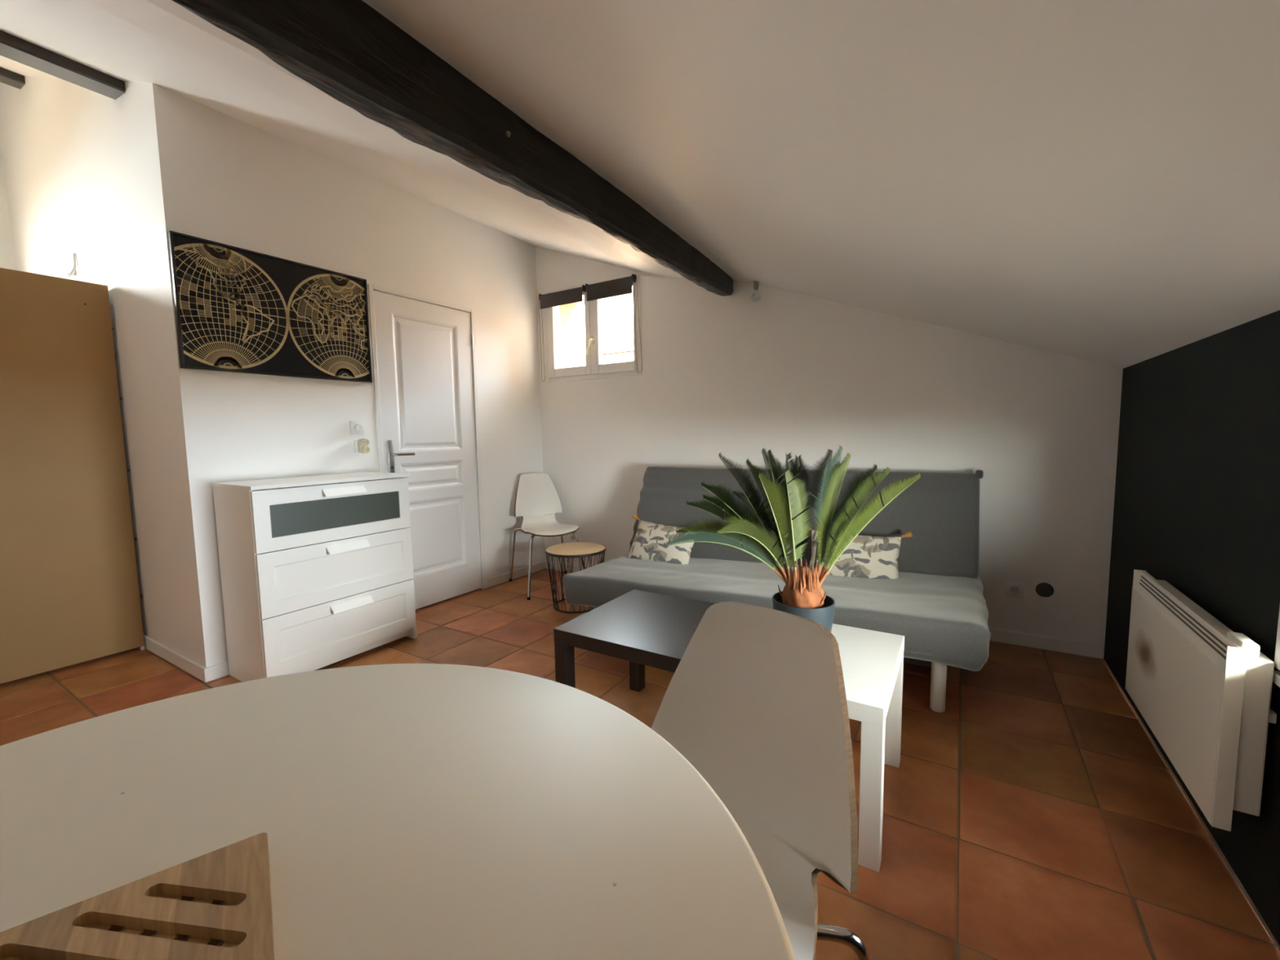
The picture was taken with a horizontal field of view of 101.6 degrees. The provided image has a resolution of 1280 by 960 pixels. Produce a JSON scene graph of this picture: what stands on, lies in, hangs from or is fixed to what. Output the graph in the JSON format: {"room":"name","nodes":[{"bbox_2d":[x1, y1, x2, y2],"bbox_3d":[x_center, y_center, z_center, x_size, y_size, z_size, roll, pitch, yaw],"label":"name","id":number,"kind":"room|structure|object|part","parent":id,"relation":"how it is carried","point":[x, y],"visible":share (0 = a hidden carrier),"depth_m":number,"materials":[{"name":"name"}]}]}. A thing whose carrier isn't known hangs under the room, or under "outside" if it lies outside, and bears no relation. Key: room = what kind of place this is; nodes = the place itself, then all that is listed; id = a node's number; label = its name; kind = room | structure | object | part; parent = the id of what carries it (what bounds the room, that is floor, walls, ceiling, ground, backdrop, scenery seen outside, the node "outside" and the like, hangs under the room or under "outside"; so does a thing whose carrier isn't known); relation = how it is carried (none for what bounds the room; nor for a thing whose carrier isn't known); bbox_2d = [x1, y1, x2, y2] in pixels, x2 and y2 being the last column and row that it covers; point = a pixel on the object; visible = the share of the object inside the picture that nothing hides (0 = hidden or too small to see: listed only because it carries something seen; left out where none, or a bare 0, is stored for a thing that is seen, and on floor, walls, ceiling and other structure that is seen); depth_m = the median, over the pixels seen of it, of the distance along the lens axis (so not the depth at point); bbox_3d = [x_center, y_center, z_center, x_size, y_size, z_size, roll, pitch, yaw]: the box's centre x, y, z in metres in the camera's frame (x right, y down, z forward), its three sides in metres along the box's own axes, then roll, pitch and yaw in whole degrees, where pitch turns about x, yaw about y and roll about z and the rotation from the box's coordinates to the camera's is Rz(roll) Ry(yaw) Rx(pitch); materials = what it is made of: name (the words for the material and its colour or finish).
{"room":"living room","nodes":[
{"label":"living room","id":0,"kind":"room"},
{"bbox_2d":[0,142,15,270],"bbox_3d":[-5.536,-0.908,2.438,0.300,3.850,3.673,2,6,32],"label":"wall","id":1,"kind":"structure","parent":0,"point":[6,255],"depth_m":3.72,"materials":[{"name":"white paint"}]},
{"bbox_2d":[0,75,195,662],"bbox_3d":[-3.455,-1.029,3.234,3.000,3.888,0.120,2,6,32],"label":"wall","id":2,"kind":"structure","parent":0,"point":[76,162],"depth_m":2.73,"materials":[{"name":"white paint"}]},
{"bbox_2d":[66,253,75,276],"bbox_3d":[-3.298,-1.242,3.022,0.075,0.136,0.038,2,6,32],"label":"wall hook","id":3,"kind":"object","parent":2,"relation":"attached to","point":[73,272],"visible":1,"depth_m":3.01,"materials":[{"name":"white plastic"}]},
{"bbox_3d":[-3.305,-1.229,3.046,0.040,0.065,0.008,2,6,32],"label":"plate","id":4,"kind":"part","parent":3,"relation":"part of","materials":[{"name":"white plastic"}]},
{"bbox_2d":[143,634,205,681],"bbox_3d":[-3.283,0.886,3.238,2.820,0.068,0.013,2,6,32],"label":"baseboard","id":5,"kind":"structure","parent":2,"relation":"attached to","point":[187,664],"depth_m":2.68,"materials":[{"name":"white paint"}]},
{"bbox_2d":[142,82,545,667],"bbox_3d":[-1.522,-0.524,3.430,0.120,2.790,2.397,2,6,32],"label":"wall","id":6,"kind":"structure","parent":0,"point":[217,176],"depth_m":2.83,"materials":[{"name":"white paint"}]},
{"bbox_2d":[203,661,229,682],"bbox_3d":[-1.838,0.896,2.881,0.013,0.068,0.923,2,6,32],"label":"baseboard","id":7,"kind":"structure","parent":6,"relation":"attached to","point":[220,670],"depth_m":2.53,"materials":[{"name":"white paint"}]},
{"bbox_2d":[167,230,372,382],"bbox_3d":[-1.855,-0.846,2.727,0.028,0.601,0.901,2,6,32],"label":"framed map","id":8,"kind":"object","parent":6,"relation":"attached to","point":[238,310],"visible":1,"depth_m":2.64,"materials":[{"name":"black paper"}]},
{"bbox_2d":[349,421,364,435],"bbox_3d":[-1.661,-0.307,3.072,0.034,0.080,0.080,2,6,32],"label":"light switch","id":9,"kind":"object","parent":6,"relation":"attached to","point":[357,428],"visible":1,"depth_m":3.06,"materials":[{"name":"white plastic"}]},
{"bbox_3d":[-1.654,-0.306,3.068,0.019,0.048,0.048,2,6,32],"label":"knob","id":10,"kind":"part","parent":9,"relation":"part of","materials":[{"name":"white plastic"}]},
{"bbox_2d":[354,438,369,453],"bbox_3d":[-1.637,-0.201,3.086,0.066,0.088,0.072,2,6,32],"label":"plug adapter","id":11,"kind":"object","parent":6,"relation":"attached to","point":[361,445],"visible":1,"depth_m":3.07,"materials":[{"name":"white plastic"}]},
{"bbox_3d":[-1.661,-0.202,3.100,0.012,0.072,0.072,2,6,32],"label":"plate","id":12,"kind":"part","parent":11,"relation":"part of","materials":[{"name":"white plastic"}]},
{"bbox_2d":[360,445,369,453],"bbox_3d":[-1.618,-0.178,3.076,0.021,0.044,0.044,2,6,32],"label":"socket","id":13,"kind":"object","parent":11,"relation":"attached to","point":[364,449],"depth_m":3.07,"materials":[{"name":"beige plastic"}]},
{"bbox_2d":[360,438,369,445],"bbox_3d":[-1.619,-0.222,3.072,0.021,0.044,0.044,2,6,32],"label":"socket","id":14,"kind":"object","parent":11,"relation":"attached to","point":[364,442],"depth_m":3.07,"materials":[{"name":"beige plastic"}]},
{"bbox_2d":[368,284,485,609],"bbox_3d":[-1.422,-0.175,3.554,0.174,2.068,0.797,2,6,32],"label":"door","id":15,"kind":"structure","parent":6,"relation":"in","point":[424,349],"depth_m":3.54,"materials":[{"name":"white paint"}]},
{"bbox_3d":[-1.562,-0.134,3.275,0.009,0.230,0.038,2,6,32],"label":"handle plate","id":16,"kind":"part","parent":15,"relation":"part of","materials":[{"name":"silver metal"}]},
{"bbox_3d":[-1.505,-0.163,3.307,0.055,0.021,0.138,2,6,32],"label":"lever","id":17,"kind":"part","parent":15,"relation":"part of","materials":[{"name":"silver metal"}]},
{"bbox_2d":[487,560,546,587],"bbox_3d":[-0.988,0.760,4.255,0.013,0.068,0.654,2,6,32],"label":"baseboard","id":18,"kind":"structure","parent":6,"relation":"attached to","point":[503,578],"depth_m":4.21,"materials":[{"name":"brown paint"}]},
{"bbox_2d":[559,302,577,332],"bbox_3d":[-0.574,-1.375,4.276,0.230,0.295,0.003,2,6,32],"label":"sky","id":19,"kind":"structure","parent":0,"point":[566,310],"depth_m":4.30,"materials":[{"name":"white"}]},
{"bbox_2d":[0,0,1279,368],"bbox_3d":[-1.914,-1.593,1.559,7.600,2.908,6.900,2,6,32],"label":"ceiling","id":20,"kind":"structure","parent":0,"point":[1098,181],"depth_m":1.14,"materials":[{"name":"white paint"}]},
{"bbox_2d":[0,66,25,88],"bbox_3d":[-4.833,-2.388,1.786,0.140,0.117,3.553,2,6,32],"label":"rafter","id":21,"kind":"object","parent":20,"relation":"attached to","point":[7,77],"visible":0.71,"depth_m":3.23,"materials":[{"name":"grey wood"}]},
{"bbox_2d":[0,30,125,99],"bbox_3d":[-3.394,-1.722,0.960,0.150,0.120,3.553,2,6,32],"label":"rafter","id":22,"kind":"object","parent":20,"relation":"attached to","point":[12,47],"visible":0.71,"depth_m":2.28,"materials":[{"name":"grey wood"}]},
{"bbox_2d":[172,0,733,296],"bbox_3d":[-0.865,-0.940,0.887,0.233,0.380,5.961,2,6,29],"label":"ceiling beam","id":23,"kind":"structure","parent":20,"relation":"attached to","point":[348,51],"depth_m":1.30,"materials":[{"name":"brown wood"}]},
{"bbox_2d":[753,280,758,289],"bbox_3d":[0.732,-1.190,3.289,0.060,0.135,0.060,2,6,32],"label":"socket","id":24,"kind":"object","parent":20,"relation":"hanging from","point":[755,282],"visible":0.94,"depth_m":3.27,"materials":[{"name":"beige plastic"}]},
{"bbox_2d":[0,568,1279,959],"bbox_3d":[-1.980,1.085,1.847,7.108,0.120,6.470,2,6,32],"label":"floor","id":25,"kind":"structure","parent":0,"point":[1037,815],"depth_m":1.64,"materials":[{"name":"brown tile"}]},
{"bbox_2d":[0,267,144,684],"bbox_3d":[-3.390,0.013,2.365,0.592,1.966,1.448,2,6,32],"label":"wardrobe","id":26,"kind":"object","parent":25,"relation":"on","point":[69,593],"visible":1,"depth_m":2.60,"materials":[{"name":"brown laminate"}]},
{"bbox_3d":[-3.007,-0.044,2.952,0.546,1.963,0.016,2,6,32],"label":"panel","id":27,"kind":"part","parent":26,"relation":"part of","materials":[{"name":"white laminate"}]},
{"bbox_2d":[211,471,417,681],"bbox_3d":[-1.646,0.463,2.737,0.432,0.951,0.770,2,6,32],"label":"dresser","id":28,"kind":"object","parent":25,"relation":"on","point":[317,571],"visible":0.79,"depth_m":2.52,"materials":[{"name":"white laminate"}]},
{"bbox_3d":[-1.504,0.157,2.618,0.018,0.279,0.758,2,6,32],"label":"drawer","id":29,"kind":"part","parent":28,"relation":"part of","materials":[{"name":"white laminate"}]},
{"bbox_3d":[-1.499,0.446,2.644,0.018,0.294,0.758,2,6,32],"label":"drawer","id":30,"kind":"part","parent":28,"relation":"part of","materials":[{"name":"white laminate"}]},
{"bbox_3d":[-1.499,0.161,2.618,0.003,0.147,0.631,2,6,32],"label":"glass panel","id":31,"kind":"part","parent":28,"relation":"part of","materials":[{"name":"grey glass"}]},
{"bbox_3d":[-1.495,0.735,2.670,0.018,0.279,0.758,2,6,32],"label":"drawer","id":32,"kind":"part","parent":28,"relation":"part of","materials":[{"name":"white laminate"}]},
{"bbox_3d":[-1.474,0.056,2.610,0.034,0.038,0.205,2,6,32],"label":"handle","id":33,"kind":"part","parent":28,"relation":"part of","materials":[{"name":"white"}]},
{"bbox_3d":[-1.470,0.338,2.635,0.034,0.038,0.205,2,6,32],"label":"handle","id":34,"kind":"part","parent":28,"relation":"part of","materials":[{"name":"white"}]},
{"bbox_3d":[-1.466,0.635,2.661,0.034,0.038,0.205,2,6,32],"label":"handle","id":35,"kind":"part","parent":28,"relation":"part of","materials":[{"name":"white"}]},
{"bbox_3d":[-1.297,0.877,3.000,0.018,0.068,0.018,2,6,32],"label":"leg","id":36,"kind":"part","parent":28,"relation":"part of","materials":[{"name":"white laminate"}]},
{"bbox_2d":[0,663,795,959],"bbox_3d":[-0.404,0.747,0.432,1.058,0.757,1.058,2,6,32],"label":"dining table","id":37,"kind":"object","parent":25,"relation":"on","point":[406,811],"visible":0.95,"depth_m":0.55,"materials":[{"name":"beige paint"}]},
{"bbox_2d":[0,832,274,959],"bbox_3d":[-0.380,0.361,0.373,0.190,0.020,0.190,-5,6,-37],"label":"trivet","id":38,"kind":"object","parent":37,"relation":"on","point":[237,873],"visible":1,"depth_m":0.42,"materials":[{"name":"brown wood"}]},
{"bbox_2d":[509,472,586,599],"bbox_3d":[-0.723,0.385,4.008,0.489,0.851,0.620,-4,6,-27],"label":"shell chair","id":39,"kind":"object","parent":25,"relation":"on","point":[537,500],"visible":0.96,"depth_m":4.16,"materials":[{"name":"white plastic"}]},
{"bbox_3d":[-0.915,0.588,4.108,0.259,0.425,0.036,1,5,17],"label":"leg","id":40,"kind":"part","parent":39,"relation":"part of","materials":[{"name":"silver metal"}]},
{"bbox_3d":[-0.763,0.610,3.777,0.050,0.439,0.264,1,5,19],"label":"leg","id":41,"kind":"part","parent":39,"relation":"part of","materials":[{"name":"silver metal"}]},
{"bbox_3d":[-0.674,0.574,4.233,0.036,0.425,0.259,1,5,18],"label":"leg","id":42,"kind":"part","parent":39,"relation":"part of","materials":[{"name":"silver metal"}]},
{"bbox_3d":[-0.490,0.594,3.919,0.264,0.439,0.050,1,5,16],"label":"leg","id":43,"kind":"part","parent":39,"relation":"part of","materials":[{"name":"silver metal"}]},
{"bbox_2d":[545,542,605,613],"bbox_3d":[-0.429,0.653,3.517,0.406,0.394,0.406,2,6,32],"label":"table","id":44,"kind":"object","parent":25,"relation":"on","point":[571,549],"visible":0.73,"depth_m":3.43,"materials":[{"name":"brown wood"}]},
{"bbox_2d":[553,589,714,692],"bbox_3d":[0.066,0.753,2.013,0.550,0.450,0.550,2,6,32],"label":"coffee table","id":45,"kind":"object","parent":25,"relation":"on","point":[640,628],"visible":0.42,"depth_m":1.91,"materials":[{"name":"black laminate"}]},
{"bbox_3d":[-0.276,0.790,1.935,0.052,0.400,0.051,2,6,32],"label":"leg","id":46,"kind":"part","parent":45,"relation":"part of","materials":[{"name":"black laminate"}]},
{"bbox_3d":[-0.015,0.749,2.356,0.052,0.400,0.051,2,6,32],"label":"leg","id":47,"kind":"part","parent":45,"relation":"part of","materials":[{"name":"black laminate"}]},
{"bbox_2d":[651,600,869,959],"bbox_3d":[0.042,0.667,0.730,0.489,0.851,0.620,4,7,42],"label":"shell chair","id":48,"kind":"object","parent":25,"relation":"on","point":[755,701],"visible":0.57,"depth_m":0.85,"materials":[{"name":"white plastic"}]},
{"bbox_3d":[0.254,0.868,0.778,0.259,0.425,0.036,-1,5,-2],"label":"leg","id":49,"kind":"part","parent":48,"relation":"part of","materials":[{"name":"silver metal"}]},
{"bbox_2d":[562,466,991,712],"bbox_3d":[0.695,0.425,2.824,1.996,0.940,1.071,2,6,29],"label":"sofa","id":50,"kind":"object","parent":25,"relation":"on","point":[936,601],"visible":0.61,"depth_m":2.67,"materials":[{"name":"grey fabric"}]},
{"bbox_2d":[627,513,705,564],"bbox_3d":[0.132,0.397,3.208,0.545,0.326,0.192,3,6,34],"label":"cushion","id":51,"kind":"object","parent":50,"relation":"on","point":[650,538],"visible":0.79,"depth_m":3.17,"materials":[{"name":"beige fabric"}]},
{"bbox_2d":[562,555,991,671],"bbox_3d":[0.649,0.590,2.751,2.003,0.239,0.877,2,6,28],"label":"seat cushion","id":52,"kind":"object","parent":50,"relation":"on","point":[941,615],"depth_m":2.43,"materials":[{"name":"grey fabric"}]},
{"bbox_3d":[0.864,0.242,3.125,1.972,0.605,0.359,2,6,28],"label":"backrest","id":53,"kind":"part","parent":50,"relation":"part of","materials":[{"name":"grey fabric"}]},
{"bbox_2d":[806,525,912,578],"bbox_3d":[1.114,0.407,2.723,0.548,0.319,0.169,2,6,26],"label":"cushion","id":54,"kind":"object","parent":50,"relation":"on","point":[871,557],"visible":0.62,"depth_m":2.65,"materials":[{"name":"beige fabric"}]},
{"bbox_3d":[0.594,0.741,2.703,1.690,0.095,0.040,2,6,32],"label":"frame rail","id":55,"kind":"part","parent":50,"relation":"part of","materials":[{"name":"grey"}]},
{"bbox_3d":[1.229,0.831,2.148,0.056,0.235,0.056,2,6,32],"label":"leg","id":56,"kind":"part","parent":50,"relation":"part of","materials":[{"name":"white laminate"}]},
{"bbox_2d":[831,623,904,872],"bbox_3d":[0.533,0.772,1.721,0.550,0.450,0.550,2,6,32],"label":"coffee table","id":57,"kind":"object","parent":25,"relation":"on","point":[872,661],"visible":0.48,"depth_m":1.43,"materials":[{"name":"white laminate"}]},
{"bbox_2d":[663,445,919,631],"bbox_3d":[0.487,0.215,1.740,0.776,0.657,0.313,1,5,22],"label":"potted palm","id":58,"kind":"object","parent":57,"relation":"on","point":[802,595],"visible":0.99,"depth_m":1.69,"materials":[{"name":"green plant"}]},
{"bbox_3d":[0.614,0.826,1.383,0.052,0.400,0.051,2,6,32],"label":"leg","id":59,"kind":"part","parent":57,"relation":"part of","materials":[{"name":"white wood"}]},
{"bbox_3d":[0.875,0.785,1.804,0.052,0.400,0.051,2,6,32],"label":"leg","id":60,"kind":"part","parent":57,"relation":"part of","materials":[{"name":"white wood"}]},
{"bbox_2d":[772,591,835,631],"bbox_3d":[0.541,0.469,1.735,0.197,0.150,0.197,2,6,32],"label":"pot","id":61,"kind":"object","parent":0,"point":[821,611],"depth_m":1.67,"materials":[{"name":"blue ceramic"}]},
{"bbox_2d":[535,246,1123,653],"bbox_3d":[0.795,-0.610,3.697,4.040,2.844,0.500,2,6,32],"label":"wall","id":62,"kind":"structure","parent":0,"point":[744,372],"depth_m":3.11,"materials":[{"name":"white paint"}]},
{"bbox_2d":[569,533,577,542],"bbox_3d":[-0.556,0.480,4.330,0.080,0.080,0.026,2,6,32],"label":"wall socket","id":63,"kind":"object","parent":62,"relation":"attached to","point":[572,539],"visible":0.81,"depth_m":4.34,"materials":[{"name":"white plastic"}]},
{"bbox_2d":[542,273,641,382],"bbox_3d":[-0.398,-1.156,4.076,0.945,0.730,0.130,2,6,32],"label":"window","id":64,"kind":"structure","parent":62,"relation":"in","point":[594,368],"depth_m":4.06,"materials":[{"name":"white paint"}]},
{"bbox_2d":[538,284,586,382],"bbox_3d":[-0.624,-1.159,4.181,0.475,0.707,0.044,2,6,32],"label":"roller blind","id":65,"kind":"object","parent":64,"relation":"attached to","point":[575,295],"visible":0.96,"depth_m":4.14,"materials":[{"name":"grey fabric"}]},
{"bbox_3d":[-0.807,-1.152,4.292,0.048,0.679,0.010,2,6,32],"label":"bead chain","id":66,"kind":"part","parent":65,"relation":"part of","materials":[{"name":"beige plastic"}]},
{"bbox_3d":[-0.563,-1.164,4.194,0.435,0.658,0.050,2,6,32],"label":"sash","id":67,"kind":"part","parent":64,"relation":"part of","materials":[{"name":"white paint"}]},
{"bbox_3d":[-0.384,-1.041,4.033,0.065,0.142,0.036,-3,6,-26],"label":"handle","id":68,"kind":"part","parent":64,"relation":"part of","materials":[{"name":"beige plastic"}]},
{"bbox_3d":[-0.200,-1.150,3.971,0.413,0.658,0.050,2,6,32],"label":"sash","id":69,"kind":"part","parent":64,"relation":"part of","materials":[{"name":"white paint"}]},
{"bbox_2d":[585,274,642,373],"bbox_3d":[-0.194,-1.147,3.917,0.496,0.707,0.044,2,6,32],"label":"roller blind","id":70,"kind":"object","parent":64,"relation":"attached to","point":[623,286],"visible":1,"depth_m":3.87,"materials":[{"name":"grey fabric"}]},
{"bbox_3d":[-0.045,-1.473,3.792,0.034,0.040,0.040,2,6,32],"label":"winder knob","id":71,"kind":"part","parent":70,"relation":"part of","materials":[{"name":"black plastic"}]},
{"bbox_3d":[-0.018,-1.125,3.806,0.078,0.679,0.010,2,6,32],"label":"bead chain","id":72,"kind":"part","parent":70,"relation":"part of","materials":[{"name":"beige plastic"}]},
{"bbox_2d":[546,560,1104,658],"bbox_3d":[0.749,0.796,3.561,3.671,0.068,0.013,2,6,32],"label":"baseboard","id":73,"kind":"structure","parent":62,"relation":"attached to","point":[1095,651],"depth_m":2.72,"materials":[{"name":"white paint"}]},
{"bbox_2d":[1004,582,1024,598],"bbox_3d":[1.987,0.587,2.766,0.080,0.080,0.026,2,6,32],"label":"wall socket","id":74,"kind":"object","parent":62,"relation":"attached to","point":[1012,589],"visible":1,"depth_m":2.77,"materials":[{"name":"white plastic"}]},
{"bbox_2d":[1035,582,1053,597],"bbox_3d":[2.099,0.571,2.706,0.076,0.076,0.008,2,6,32],"label":"air vent","id":75,"kind":"object","parent":62,"relation":"in","point":[1042,589],"visible":1,"depth_m":2.70,"materials":[{"name":"grey plastic"}]},
{"bbox_2d":[1103,310,1279,946],"bbox_3d":[0.863,0.415,0.126,0.090,1.435,6.250,2,6,32],"label":"wall","id":76,"kind":"structure","parent":0,"point":[1197,506],"depth_m":1.52,"materials":[{"name":"black paint"}]},
{"bbox_2d":[1124,569,1276,831],"bbox_3d":[1.613,0.573,1.536,0.100,0.456,0.784,2,6,32],"label":"wall heater","id":77,"kind":"object","parent":76,"relation":"attached to","point":[1202,687],"visible":1,"depth_m":1.33,"materials":[{"name":"metal"}]},
{"bbox_2d":[1272,670,1279,687],"bbox_3d":[1.242,0.486,0.844,0.015,0.024,0.852,2,6,32],"label":"trim","id":78,"kind":"structure","parent":76,"relation":"attached to","point":[1276,678],"depth_m":1.19,"materials":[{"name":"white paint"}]},
{"bbox_2d":[1274,606,1279,670],"bbox_3d":[1.263,0.213,0.804,0.076,0.535,0.852,2,6,32],"label":"window","id":79,"kind":"structure","parent":76,"relation":"in","point":[1277,660],"depth_m":1.18,"materials":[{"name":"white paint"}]},
{"label":"outside","id":80,"kind":"structure","parent":0,"visible":0},
{"bbox_3d":[0.067,4.437,0.396,80.000,0.200,80.000,2,6,32],"label":"ground","id":81,"kind":"structure","parent":80,"visible":0},
{"bbox_2d":[581,324,634,365],"bbox_3d":[4.657,-0.352,11.364,32.000,7.250,5.800,2,6,32],"label":"house","id":82,"kind":"structure","parent":81,"relation":"on","point":[617,342],"depth_m":11.42,"materials":[{"name":"white tile"}]}
]}

